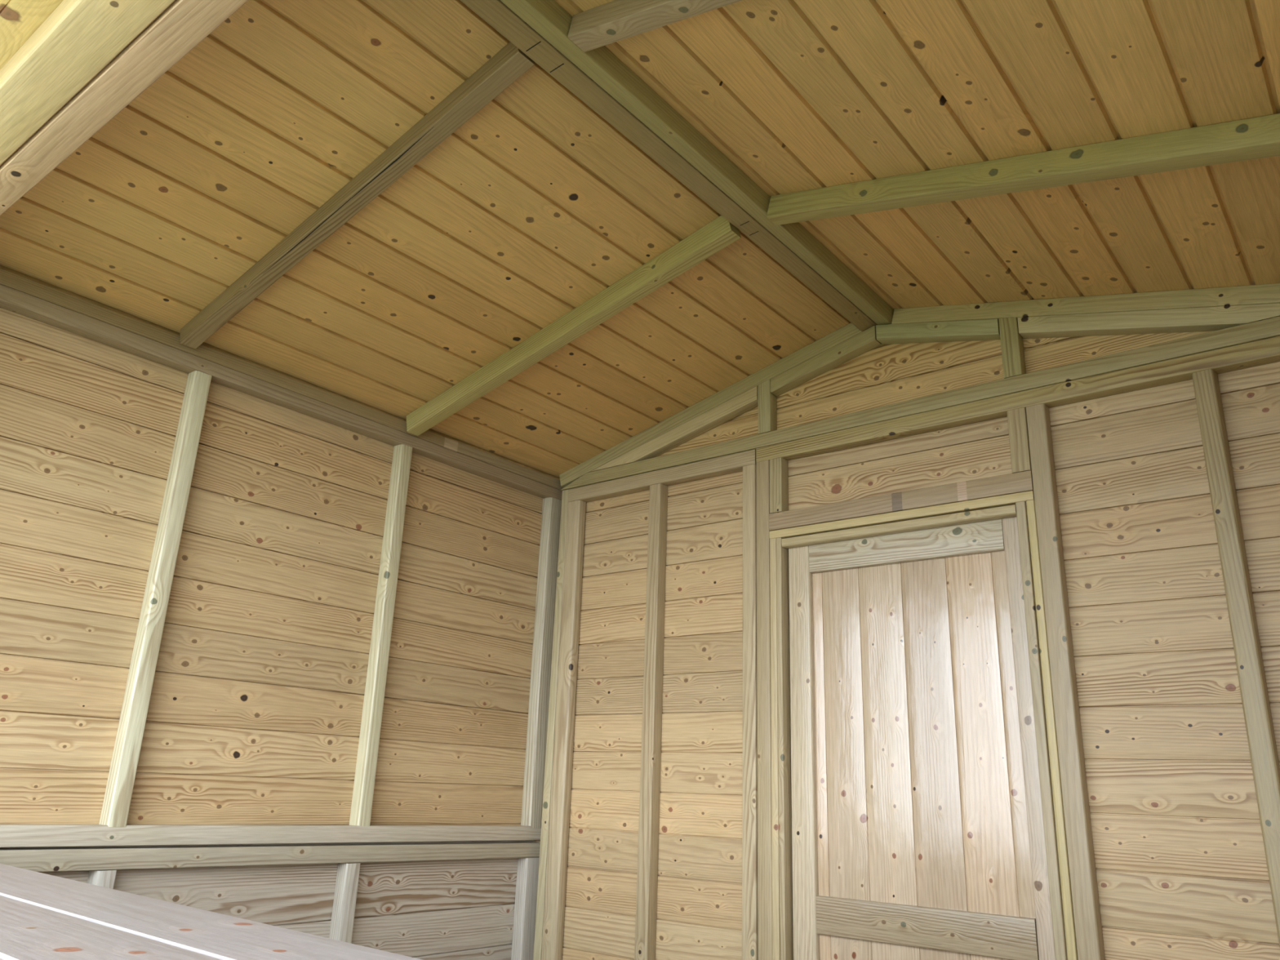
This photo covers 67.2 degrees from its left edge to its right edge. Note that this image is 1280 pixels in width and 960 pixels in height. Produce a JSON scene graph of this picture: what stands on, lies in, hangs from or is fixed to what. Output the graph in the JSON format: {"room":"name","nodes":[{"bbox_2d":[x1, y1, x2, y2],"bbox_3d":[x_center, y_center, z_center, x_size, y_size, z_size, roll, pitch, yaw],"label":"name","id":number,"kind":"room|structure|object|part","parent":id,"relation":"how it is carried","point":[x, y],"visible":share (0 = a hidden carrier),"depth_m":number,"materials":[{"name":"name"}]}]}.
{"room":"wooden shed interior","nodes":[
{"label":"wooden shed interior","id":0,"kind":"room"},
{"bbox_2d":[0,0,248,215],"bbox_3d":[-0.519,-0.646,1.229,2.320,0.043,0.055,-12,-22,37],"label":"wooden beam","id":1,"kind":"structure","parent":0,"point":[184,24],"depth_m":1.41,"materials":[{"name":"brown wood"}]},
{"bbox_2d":[0,307,542,959],"bbox_3d":[-0.972,0.769,2.426,0.014,2.130,2.043,-12,-22,37],"label":"wall","id":2,"kind":"structure","parent":0,"point":[255,711],"depth_m":2.48,"materials":[{"name":"brown wood"}]},
{"bbox_2d":[87,870,116,888],"bbox_3d":[-1.185,1.269,1.965,0.042,0.881,0.043,-12,-22,37],"label":"stud","id":3,"kind":"object","parent":2,"relation":"attached to","point":[105,878],"visible":0.16,"depth_m":2.08,"materials":[{"name":"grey wood"}]},
{"bbox_2d":[98,370,211,826],"bbox_3d":[-1.146,0.248,2.296,0.043,1.088,0.048,-12,-22,37],"label":"stud","id":4,"kind":"object","parent":2,"relation":"attached to","point":[134,712],"visible":0.99,"depth_m":2.26,"materials":[{"name":"brown wood"}]},
{"bbox_2d":[0,842,540,871],"bbox_3d":[-0.959,0.919,2.356,0.043,0.060,2.014,-12,-22,37],"label":"rail","id":5,"kind":"object","parent":2,"relation":"attached to","point":[37,860],"visible":0.97,"depth_m":2.33,"materials":[{"name":"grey wood"}]},
{"bbox_2d":[0,824,541,847],"bbox_3d":[-0.957,0.872,2.371,0.043,0.056,2.014,-12,-22,37],"label":"rail","id":6,"kind":"object","parent":2,"relation":"attached to","point":[11,835],"visible":0.98,"depth_m":2.33,"materials":[{"name":"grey wood"}]},
{"bbox_2d":[0,284,562,500],"bbox_3d":[-0.918,-0.200,2.716,0.043,0.037,2.016,-12,-22,37],"label":"wall plate","id":7,"kind":"object","parent":2,"relation":"attached to","point":[14,300],"visible":0.98,"depth_m":2.55,"materials":[{"name":"brown wood"}]},
{"bbox_2d":[0,268,564,490],"bbox_3d":[-0.916,-0.235,2.727,0.042,0.034,2.016,-12,-22,37],"label":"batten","id":8,"kind":"object","parent":7,"relation":"on","point":[9,279],"visible":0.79,"depth_m":2.55,"materials":[{"name":"brown wood"}]},
{"bbox_2d":[328,862,360,942],"bbox_3d":[-0.790,1.437,2.433,0.042,0.876,0.045,-12,-22,37],"label":"stud","id":9,"kind":"object","parent":2,"relation":"attached to","point":[348,873],"visible":0.75,"depth_m":2.52,"materials":[{"name":"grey wood"}]},
{"bbox_2d":[349,444,412,826],"bbox_3d":[-0.742,0.420,2.775,0.042,1.094,0.042,-12,-22,37],"label":"stud","id":10,"kind":"object","parent":2,"relation":"attached to","point":[378,660],"visible":0.99,"depth_m":2.75,"materials":[{"name":"brown wood"}]},
{"bbox_2d":[520,497,561,827],"bbox_3d":[-0.330,0.594,3.263,0.042,1.100,0.061,-12,-22,37],"label":"stud","id":11,"kind":"object","parent":2,"relation":"attached to","point":[541,662],"visible":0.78,"depth_m":3.23,"materials":[{"name":"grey wood"}]},
{"bbox_2d":[0,0,1279,479],"bbox_3d":[0.041,-0.613,1.990,2.756,0.331,2.144,-12,-22,37],"label":"ceiling","id":12,"kind":"structure","parent":0,"point":[536,205],"depth_m":2.05,"materials":[{"name":"brown wood"}]},
{"bbox_2d":[179,41,534,348],"bbox_3d":[-0.674,-0.580,2.111,1.175,0.314,0.044,-12,-22,37],"label":"rafter","id":13,"kind":"object","parent":12,"relation":"attached to","point":[510,63],"visible":0.98,"depth_m":2.03,"materials":[{"name":"brown wood"}]},
{"bbox_2d":[406,215,741,435],"bbox_3d":[-0.234,-0.390,2.629,1.178,0.328,0.045,-12,-22,37],"label":"rafter","id":14,"kind":"object","parent":12,"relation":"attached to","point":[717,234],"visible":0.97,"depth_m":2.56,"materials":[{"name":"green wood"}]},
{"bbox_2d":[568,0,742,52],"bbox_3d":[0.340,-0.781,1.366,1.176,0.316,0.049,-12,-22,37],"label":"rafter","id":15,"kind":"object","parent":12,"relation":"attached to","point":[615,20],"visible":1,"depth_m":1.66,"materials":[{"name":"brown wood"}]},
{"bbox_2d":[460,0,877,331],"bbox_3d":[0.053,-0.713,2.080,0.055,0.052,2.019,-12,-22,37],"label":"ridge beam","id":16,"kind":"structure","parent":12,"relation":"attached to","point":[495,13],"depth_m":2.03,"materials":[{"name":"brown wood"}]},
{"bbox_2d":[500,0,893,324],"bbox_3d":[0.097,-0.722,2.045,0.055,0.052,2.019,-12,-22,37],"label":"ridge beam","id":17,"kind":"structure","parent":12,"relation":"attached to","point":[548,18],"depth_m":2.03,"materials":[{"name":"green wood"}]},
{"bbox_2d":[559,322,862,487],"bbox_3d":[0.190,-0.220,3.131,1.183,0.319,0.039,-12,-22,37],"label":"rafter","id":18,"kind":"object","parent":12,"relation":"attached to","point":[847,331],"visible":0.7,"depth_m":3.08,"materials":[{"name":"brown wood"}]},
{"bbox_2d":[766,113,1279,225],"bbox_3d":[0.766,-0.599,1.871,1.178,0.324,0.047,-12,-22,37],"label":"rafter","id":19,"kind":"object","parent":12,"relation":"attached to","point":[1258,137],"visible":1,"depth_m":1.84,"materials":[{"name":"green wood"}]},
{"bbox_2d":[891,283,1279,324],"bbox_3d":[1.184,-0.429,2.367,1.177,0.317,0.039,-12,-22,37],"label":"rafter","id":20,"kind":"object","parent":12,"relation":"attached to","point":[1264,293],"visible":0.79,"depth_m":2.38,"materials":[{"name":"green wood"}]},
{"bbox_2d":[533,331,1279,959],"bbox_3d":[0.670,0.678,2.454,2.550,2.433,0.022,-12,-22,37],"label":"wall","id":21,"kind":"structure","parent":0,"point":[1181,869],"depth_m":2.35,"materials":[{"name":"brown wood"}]},
{"bbox_2d":[533,489,568,959],"bbox_3d":[-0.287,1.032,3.093,0.033,2.083,0.042,-12,-22,37],"label":"strip","id":22,"kind":"object","parent":21,"relation":"attached to","point":[558,602],"visible":0.49,"depth_m":3.14,"materials":[{"name":"brown wood"}]},
{"bbox_2d":[541,500,586,959],"bbox_3d":[-0.253,1.047,3.059,0.057,2.035,0.042,-12,-22,37],"label":"stud","id":23,"kind":"object","parent":21,"relation":"attached to","point":[559,815],"visible":1,"depth_m":3.11,"materials":[{"name":"brown wood"}]},
{"bbox_2d":[634,483,667,959],"bbox_3d":[0.027,0.989,2.844,0.047,2.035,0.042,-12,-22,37],"label":"stud","id":24,"kind":"object","parent":21,"relation":"attached to","point":[651,753],"visible":1,"depth_m":2.90,"materials":[{"name":"brown wood"}]},
{"bbox_2d":[568,448,756,502],"bbox_3d":[0.061,-0.003,3.163,0.768,0.048,0.043,-12,-22,37],"label":"rail","id":25,"kind":"object","parent":21,"relation":"attached to","point":[733,463],"visible":0.95,"depth_m":3.12,"materials":[{"name":"brown wood"}]},
{"bbox_2d":[588,386,758,472],"bbox_3d":[0.104,-0.155,3.180,0.686,0.160,0.042,-12,-22,37],"label":"rail","id":26,"kind":"object","parent":21,"relation":"attached to","point":[747,401],"visible":0.94,"depth_m":3.11,"materials":[{"name":"brown wood"}]},
{"bbox_2d":[742,464,758,959],"bbox_3d":[0.308,0.929,2.628,0.046,2.035,0.042,-12,-22,37],"label":"stud","id":27,"kind":"object","parent":21,"relation":"attached to","point":[749,762],"visible":0.78,"depth_m":2.68,"materials":[{"name":"brown wood"}]},
{"bbox_2d":[756,460,772,959],"bbox_3d":[0.346,0.919,2.599,0.045,2.039,0.042,-12,-22,37],"label":"stud","id":28,"kind":"object","parent":21,"relation":"attached to","point":[763,596],"visible":0.82,"depth_m":2.67,"materials":[{"name":"brown wood"}]},
{"bbox_2d":[770,325,881,396],"bbox_3d":[0.550,-0.351,2.873,0.348,0.127,0.042,-12,-22,37],"label":"rail","id":29,"kind":"object","parent":21,"relation":"attached to","point":[866,340],"visible":0.98,"depth_m":2.85,"materials":[{"name":"brown wood"}]},
{"bbox_2d":[768,490,1034,538],"bbox_3d":[0.683,0.104,2.601,0.750,0.024,0.043,-12,-22,37],"label":"door frame head","id":30,"kind":"object","parent":21,"relation":"attached to","point":[1011,499],"visible":0.79,"depth_m":2.56,"materials":[{"name":"brown wood"}]},
{"bbox_2d":[781,504,1017,548],"bbox_3d":[0.676,0.130,2.589,0.664,0.024,0.029,-12,-22,37],"label":"door stop","id":31,"kind":"object","parent":30,"relation":"attached to","point":[1008,511],"visible":0.97,"depth_m":2.56,"materials":[{"name":"brown wood"}]},
{"bbox_2d":[560,315,1279,490],"bbox_3d":[0.681,-0.179,2.703,2.430,0.044,0.043,-12,-22,37],"label":"wall top plate","id":32,"kind":"object","parent":21,"relation":"attached to","point":[1270,327],"visible":0.78,"depth_m":2.54,"materials":[{"name":"brown wood"}]},
{"bbox_2d":[757,379,777,434],"bbox_3d":[0.392,-0.220,2.961,0.044,0.170,0.042,-12,-22,37],"label":"stud","id":33,"kind":"object","parent":32,"relation":"on","point":[766,401],"visible":0.87,"depth_m":2.94,"materials":[{"name":"brown wood"}]},
{"bbox_2d":[998,317,1026,378],"bbox_3d":[0.973,-0.343,2.514,0.046,0.172,0.042,-12,-22,37],"label":"stud","id":34,"kind":"object","parent":32,"relation":"on","point":[1011,342],"visible":0.87,"depth_m":2.50,"materials":[{"name":"brown wood"}]},
{"bbox_2d":[788,516,1055,959],"bbox_3d":[0.666,0.974,2.344,0.657,1.752,0.033,-12,-22,37],"label":"door","id":35,"kind":"structure","parent":21,"relation":"in","point":[917,828],"depth_m":2.43,"materials":[{"name":"brown wood"}]},
{"bbox_3d":[0.701,0.177,2.584,0.546,0.087,0.018,-12,-22,37],"label":"rail","id":36,"kind":"part","parent":35,"relation":"part of","materials":[{"name":"brown wood"}]},
{"bbox_3d":[0.668,1.066,2.299,0.546,0.089,0.018,-12,-22,37],"label":"rail","id":37,"kind":"part","parent":35,"relation":"part of","materials":[{"name":"brown wood"}]},
{"bbox_2d":[768,470,1078,959],"bbox_3d":[0.653,0.933,2.335,0.751,1.873,0.042,-12,-22,37],"label":"door frame","id":38,"kind":"structure","parent":21,"relation":"attached to","point":[1046,787],"depth_m":2.47,"materials":[{"name":"brown wood"}]},
{"bbox_2d":[768,457,788,513],"bbox_3d":[0.412,0.021,2.859,0.042,0.166,0.042,-12,-22,37],"label":"stud","id":39,"kind":"object","parent":38,"relation":"on","point":[779,474],"visible":0.93,"depth_m":2.84,"materials":[{"name":"brown wood"}]},
{"bbox_3d":[0.685,0.067,2.613,0.750,0.051,0.042,-12,-22,37],"label":"door header","id":40,"kind":"part","parent":38,"relation":"part of","materials":[{"name":"beige wood"}]},
{"bbox_2d":[1006,407,1031,473],"bbox_3d":[0.963,-0.095,2.435,0.046,0.166,0.042,-12,-22,37],"label":"stud","id":41,"kind":"object","parent":38,"relation":"on","point":[1020,450],"visible":0.75,"depth_m":2.42,"materials":[{"name":"brown wood"}]},
{"bbox_2d":[875,318,1000,344],"bbox_3d":[0.823,-0.409,2.664,0.342,0.126,0.042,-12,-22,37],"label":"rail","id":42,"kind":"object","parent":21,"relation":"attached to","point":[980,329],"visible":0.96,"depth_m":2.64,"materials":[{"name":"brown wood"}]},
{"bbox_2d":[755,335,1279,462],"bbox_3d":[1.003,-0.204,2.440,1.632,0.045,0.043,-12,-22,37],"label":"rail","id":43,"kind":"object","parent":21,"relation":"attached to","point":[1266,351],"visible":0.97,"depth_m":2.41,"materials":[{"name":"brown wood"}]},
{"bbox_2d":[1026,404,1105,959],"bbox_3d":[0.968,0.788,2.120,0.047,2.039,0.042,-12,-22,37],"label":"stud","id":44,"kind":"object","parent":21,"relation":"attached to","point":[1086,904],"visible":1,"depth_m":2.20,"materials":[{"name":"brown wood"}]},
{"bbox_2d":[1017,302,1279,338],"bbox_3d":[1.262,-0.399,2.290,0.690,0.161,0.043,-12,-22,37],"label":"rail","id":45,"kind":"object","parent":21,"relation":"attached to","point":[1219,317],"visible":0.95,"depth_m":2.31,"materials":[{"name":"brown wood"}]},
{"bbox_2d":[1191,368,1279,946],"bbox_3d":[1.259,0.727,1.897,0.048,2.039,0.046,-12,-22,37],"label":"stud","id":46,"kind":"object","parent":21,"relation":"attached to","point":[1233,556],"visible":1,"depth_m":2.02,"materials":[{"name":"brown wood"}]},
{"bbox_3d":[-0.009,1.577,1.324,2.550,0.016,2.025,-12,-22,37],"label":"floor","id":47,"kind":"structure","parent":0,"visible":0},
{"bbox_2d":[511,857,539,959],"bbox_3d":[-0.367,1.616,2.934,0.042,0.870,0.063,-12,-22,37],"label":"stud","id":48,"kind":"object","parent":47,"relation":"on","point":[527,871],"visible":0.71,"depth_m":3.00,"materials":[{"name":"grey wood"}]},
{"bbox_3d":[-0.598,0.155,0.948,2.550,2.422,0.012,-12,-22,37],"label":"wall","id":49,"kind":"structure","parent":0,"visible":0},
{"bbox_2d":[0,0,174,164],"bbox_3d":[-0.761,-0.767,0.948,2.401,0.082,0.722,-12,-22,37],"label":"wooden beam","id":50,"kind":"structure","parent":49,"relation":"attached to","point":[51,50],"depth_m":1.36,"materials":[{"name":"brown wood"}]},
{"bbox_3d":[-0.759,-0.788,0.956,2.400,0.012,0.720,-12,-24,37],"label":"board panel","id":51,"kind":"part","parent":50,"relation":"part of","materials":[{"name":"yellow wood"}]},
{"bbox_3d":[-0.572,0.480,0.852,2.320,0.043,0.045,-12,-22,37],"label":"sill","id":52,"kind":"structure","parent":49,"relation":"attached to","visible":0},
{"bbox_2d":[0,863,422,959],"bbox_3d":[-0.725,0.406,0.828,2.080,0.060,0.575,-13,-23,39],"label":"tabletop","id":53,"kind":"structure","parent":52,"relation":"on","point":[43,916],"depth_m":0.81,"materials":[{"name":"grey wood"}]}
]}

